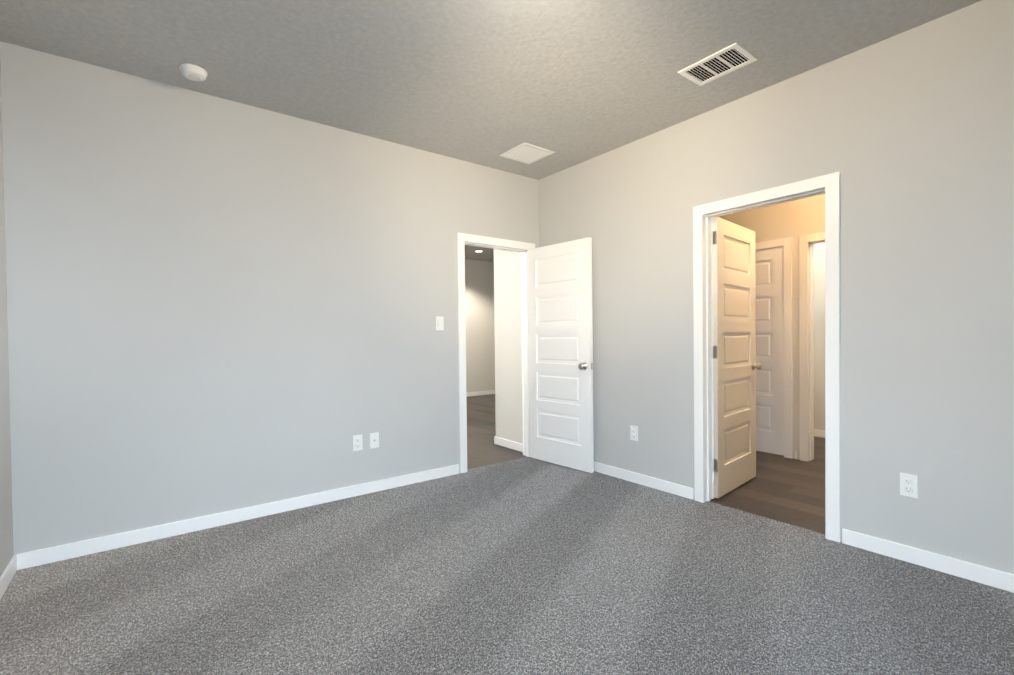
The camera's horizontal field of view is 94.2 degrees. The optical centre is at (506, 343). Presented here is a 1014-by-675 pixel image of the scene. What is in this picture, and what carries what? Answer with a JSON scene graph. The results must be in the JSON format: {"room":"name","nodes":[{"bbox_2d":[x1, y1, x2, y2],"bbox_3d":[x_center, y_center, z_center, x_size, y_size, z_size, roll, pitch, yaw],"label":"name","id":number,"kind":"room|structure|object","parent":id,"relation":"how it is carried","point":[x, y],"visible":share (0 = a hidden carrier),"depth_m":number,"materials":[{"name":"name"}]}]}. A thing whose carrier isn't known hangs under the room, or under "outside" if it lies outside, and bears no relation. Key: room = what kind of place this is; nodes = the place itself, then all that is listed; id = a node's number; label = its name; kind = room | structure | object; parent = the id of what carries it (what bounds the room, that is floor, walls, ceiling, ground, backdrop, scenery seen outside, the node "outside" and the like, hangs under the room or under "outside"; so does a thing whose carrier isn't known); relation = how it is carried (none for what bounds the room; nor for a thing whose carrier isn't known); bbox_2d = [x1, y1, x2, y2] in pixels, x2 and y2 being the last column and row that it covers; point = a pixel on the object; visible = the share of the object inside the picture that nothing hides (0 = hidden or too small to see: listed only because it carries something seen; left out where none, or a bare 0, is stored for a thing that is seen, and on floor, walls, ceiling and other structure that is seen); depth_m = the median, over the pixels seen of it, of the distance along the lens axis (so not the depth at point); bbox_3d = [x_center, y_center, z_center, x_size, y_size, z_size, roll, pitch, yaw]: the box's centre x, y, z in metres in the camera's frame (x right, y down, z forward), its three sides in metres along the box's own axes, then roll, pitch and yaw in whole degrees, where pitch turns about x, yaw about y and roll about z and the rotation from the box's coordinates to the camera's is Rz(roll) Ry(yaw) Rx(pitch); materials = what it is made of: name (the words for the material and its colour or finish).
{"room":"empty bedroom","nodes":[
{"label":"empty bedroom","id":0,"kind":"room"},
{"bbox_2d":[0,51,13,576],"bbox_3d":[-1.195,-0.171,0.542,0.115,2.740,4.715,-1,1,-38],"label":"wall","id":1,"kind":"structure","parent":0,"point":[6,536],"depth_m":2.38,"materials":[{"name":"paint"}]},
{"bbox_2d":[0,553,19,599],"bbox_3d":[-1.166,1.156,0.646,0.013,0.083,4.600,-1,1,-38],"label":"baseboard","id":2,"kind":"structure","parent":1,"relation":"attached to","point":[14,564],"depth_m":2.33,"materials":[{"name":"white wood"}]},
{"bbox_2d":[0,41,538,554],"bbox_3d":[-1.212,-0.214,3.580,3.801,2.740,0.115,-1,1,-38],"label":"wall","id":3,"kind":"structure","parent":0,"point":[218,305],"depth_m":2.99,"materials":[{"name":"paint"}]},
{"bbox_2d":[20,464,458,569],"bbox_3d":[-1.484,1.121,3.297,2.689,0.083,0.013,-1,1,-38],"label":"baseboard","id":4,"kind":"structure","parent":3,"relation":"attached to","point":[29,559],"depth_m":2.99,"materials":[{"name":"white wood"}]},
{"bbox_2d":[353,434,362,450],"bbox_3d":[-1.129,0.755,3.570,0.072,0.118,0.010,-1,1,-38],"label":"electrical outlet","id":5,"kind":"object","parent":3,"relation":"attached to","point":[357,443],"visible":1,"depth_m":3.57,"materials":[{"name":"white plastic"}]},
{"bbox_2d":[370,432,378,448],"bbox_3d":[-1.024,0.753,3.648,0.072,0.118,0.016,-1,1,-38],"label":"electrical outlet","id":6,"kind":"object","parent":3,"relation":"attached to","point":[374,440],"visible":1,"depth_m":3.65,"materials":[{"name":"white plastic"}]},
{"bbox_2d":[436,316,443,329],"bbox_3d":[-0.568,-0.167,3.997,0.072,0.118,0.012,-1,1,-38],"label":"light switch","id":7,"kind":"object","parent":3,"relation":"attached to","point":[439,322],"visible":1,"depth_m":3.99,"materials":[{"name":"white plastic"}]},
{"bbox_2d":[457,232,534,472],"bbox_3d":[-0.107,0.081,4.434,0.892,2.101,0.147,-1,1,-38],"label":"door frame","id":8,"kind":"structure","parent":3,"relation":"attached to","point":[463,239],"depth_m":4.21,"materials":[{"name":"white wood"}]},
{"bbox_2d":[527,237,593,472],"bbox_3d":[0.470,0.105,4.327,0.155,2.020,0.764,-1,1,-42],"label":"bedroom door","id":9,"kind":"structure","parent":8,"relation":"attached to","point":[560,339],"depth_m":4.28,"materials":[{"name":"white wood"}]},
{"bbox_2d":[465,259,494,392],"bbox_3d":[-2.118,-0.275,8.438,5.900,2.740,0.115,-1,1,-38],"label":"wall","id":10,"kind":"structure","parent":0,"point":[480,328],"depth_m":9.57,"materials":[{"name":"white paint"}]},
{"bbox_2d":[466,390,494,396],"bbox_3d":[-2.064,1.054,8.406,5.900,0.083,0.013,-1,1,-38],"label":"baseboard","id":11,"kind":"structure","parent":10,"relation":"attached to","point":[488,392],"depth_m":9.58,"materials":[{"name":"white wood"}]},
{"bbox_2d":[0,0,981,261],"bbox_3d":[0.221,-1.663,4.477,7.216,0.100,9.230,-1,1,-38],"label":"ceiling","id":12,"kind":"structure","parent":0,"point":[490,82],"depth_m":2.57,"materials":[{"name":"paint"}]},
{"bbox_2d":[179,64,207,81],"bbox_3d":[-1.799,-1.544,2.707,0.136,0.042,0.136,-1,1,-38],"label":"smoke detector","id":13,"kind":"object","parent":12,"relation":"attached to","point":[192,72],"visible":1,"depth_m":2.68,"materials":[{"name":"white plastic"}]},
{"bbox_2d":[500,142,554,163],"bbox_3d":[0.169,-1.602,3.995,0.330,0.008,0.330,-1,1,-38],"label":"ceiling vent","id":14,"kind":"object","parent":12,"relation":"in","point":[526,153],"visible":1,"depth_m":3.98,"materials":[{"name":"white plastic"}]},
{"bbox_2d":[678,43,757,85],"bbox_3d":[1.208,-1.594,2.713,0.245,0.009,0.345,-1,1,-38],"label":"ceiling vent","id":15,"kind":"object","parent":12,"relation":"in","point":[725,61],"visible":1,"depth_m":2.70,"materials":[{"name":"white plastic"}]},
{"bbox_2d":[467,457,530,470],"bbox_3d":[-0.076,1.161,4.424,0.800,0.060,0.050,-1,1,-38],"label":"threshold","id":16,"kind":"object","parent":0,"point":[524,457],"depth_m":4.40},
{"bbox_2d":[0,458,1013,674],"bbox_3d":[0.289,1.196,1.769,3.686,0.060,4.600,-1,1,-38],"label":"floor carpet","id":17,"kind":"object","parent":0,"point":[530,566],"visible":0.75,"depth_m":2.16,"materials":[{"name":"grey carpet"}]},
{"bbox_2d":[494,249,522,443],"bbox_3d":[0.105,-0.250,5.037,0.165,2.740,0.585,-1,1,-38],"label":"wall","id":18,"kind":"structure","parent":0,"point":[508,342],"depth_m":5.03,"materials":[{"name":"white paint"}]},
{"bbox_2d":[495,436,522,451],"bbox_3d":[0.048,1.080,5.002,0.013,0.083,0.545,-1,1,-38],"label":"baseboard","id":19,"kind":"structure","parent":18,"relation":"attached to","point":[513,445],"depth_m":5.02,"materials":[{"name":"white wood"}]},
{"bbox_2d":[466,394,824,533],"bbox_3d":[0.681,1.149,4.850,5.900,0.056,9.000,-1,1,-38],"label":"floor","id":20,"kind":"structure","parent":0,"point":[780,488],"depth_m":3.90,"materials":[{"name":"wood"}]},
{"bbox_2d":[705,501,824,536],"bbox_3d":[1.651,1.162,3.061,0.050,0.060,0.800,-1,1,-38],"label":"threshold","id":21,"kind":"object","parent":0,"point":[771,520],"depth_m":3.03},
{"bbox_2d":[719,194,824,459],"bbox_3d":[3.020,-0.269,4.164,0.115,2.740,5.300,-1,1,-38],"label":"wall","id":22,"kind":"structure","parent":0,"point":[794,219],"depth_m":4.46,"materials":[{"name":"white paint"}]},
{"bbox_2d":[755,246,783,455],"bbox_3d":[2.458,0.076,4.844,0.155,2.020,0.764,-1,1,-38],"label":"closet door","id":23,"kind":"structure","parent":22,"relation":"in","point":[769,351],"depth_m":4.65,"materials":[{"name":"white wood"}]},
{"bbox_2d":[755,237,791,458],"bbox_3d":[2.489,0.047,4.861,0.147,2.101,0.872,-1,1,-38],"label":"trim","id":24,"kind":"structure","parent":22,"relation":"attached to","point":[786,243],"depth_m":4.50,"materials":[{"name":"white wood"}]},
{"bbox_2d":[799,232,824,461],"bbox_3d":[3.063,0.051,4.117,0.147,2.101,0.872,-1,1,-38],"label":"trim","id":25,"kind":"structure","parent":22,"relation":"attached to","point":[806,304],"depth_m":4.39,"materials":[{"name":"white wood"}]},
{"bbox_2d":[539,0,1013,573],"bbox_3d":[1.779,-0.237,2.909,0.115,2.740,4.830,-1,1,-38],"label":"wall","id":26,"kind":"structure","parent":0,"point":[909,134],"depth_m":2.53,"materials":[{"name":"paint"}]},
{"bbox_2d":[630,425,637,440],"bbox_3d":[1.026,0.728,3.811,0.010,0.118,0.072,-1,1,-38],"label":"electrical outlet","id":27,"kind":"object","parent":26,"relation":"attached to","point":[634,433],"visible":1,"depth_m":3.81,"materials":[{"name":"white plastic"}]},
{"bbox_2d":[594,462,693,499],"bbox_3d":[0.837,1.085,4.052,0.026,0.083,1.652,-1,1,-38],"label":"baseboard","id":28,"kind":"structure","parent":26,"relation":"attached to","point":[666,486],"depth_m":3.71,"materials":[{"name":"white wood"}]},
{"bbox_2d":[711,217,761,497],"bbox_3d":[1.769,0.100,3.649,0.764,2.020,0.155,-1,1,-44],"label":"door","id":29,"kind":"structure","parent":26,"relation":"in","point":[735,365],"depth_m":3.59,"materials":[{"name":"white wood"}]},
{"bbox_2d":[693,172,839,541],"bbox_3d":[1.665,0.081,3.065,0.147,2.101,0.892,-1,1,-38],"label":"door frame","id":30,"kind":"structure","parent":26,"relation":"attached to","point":[828,185],"depth_m":2.99,"materials":[{"name":"white wood"}]},
{"bbox_2d":[900,472,917,497],"bbox_3d":[2.081,0.737,2.443,0.010,0.118,0.072,-1,1,-38],"label":"electrical outlet","id":31,"kind":"object","parent":26,"relation":"attached to","point":[908,485],"visible":1,"depth_m":2.44,"materials":[{"name":"white plastic"}]},
{"bbox_2d":[842,528,1013,592],"bbox_3d":[2.517,1.098,1.886,0.013,0.083,2.004,-1,1,-38],"label":"baseboard","id":32,"kind":"structure","parent":26,"relation":"attached to","point":[999,579],"depth_m":2.37,"materials":[{"name":"white wood"}]},
{"bbox_2d":[814,242,824,429],"bbox_3d":[4.031,-0.290,4.900,0.115,2.740,2.200,-1,1,-38],"label":"wall","id":33,"kind":"structure","parent":0,"point":[819,336],"depth_m":5.40,"materials":[{"name":"white paint"}]},
{"bbox_2d":[814,429,824,437],"bbox_3d":[3.995,1.039,4.880,0.013,0.083,2.200,-1,1,-38],"label":"baseboard","id":34,"kind":"structure","parent":33,"relation":"attached to","point":[817,433],"depth_m":5.40,"materials":[{"name":"white wood"}]}
]}

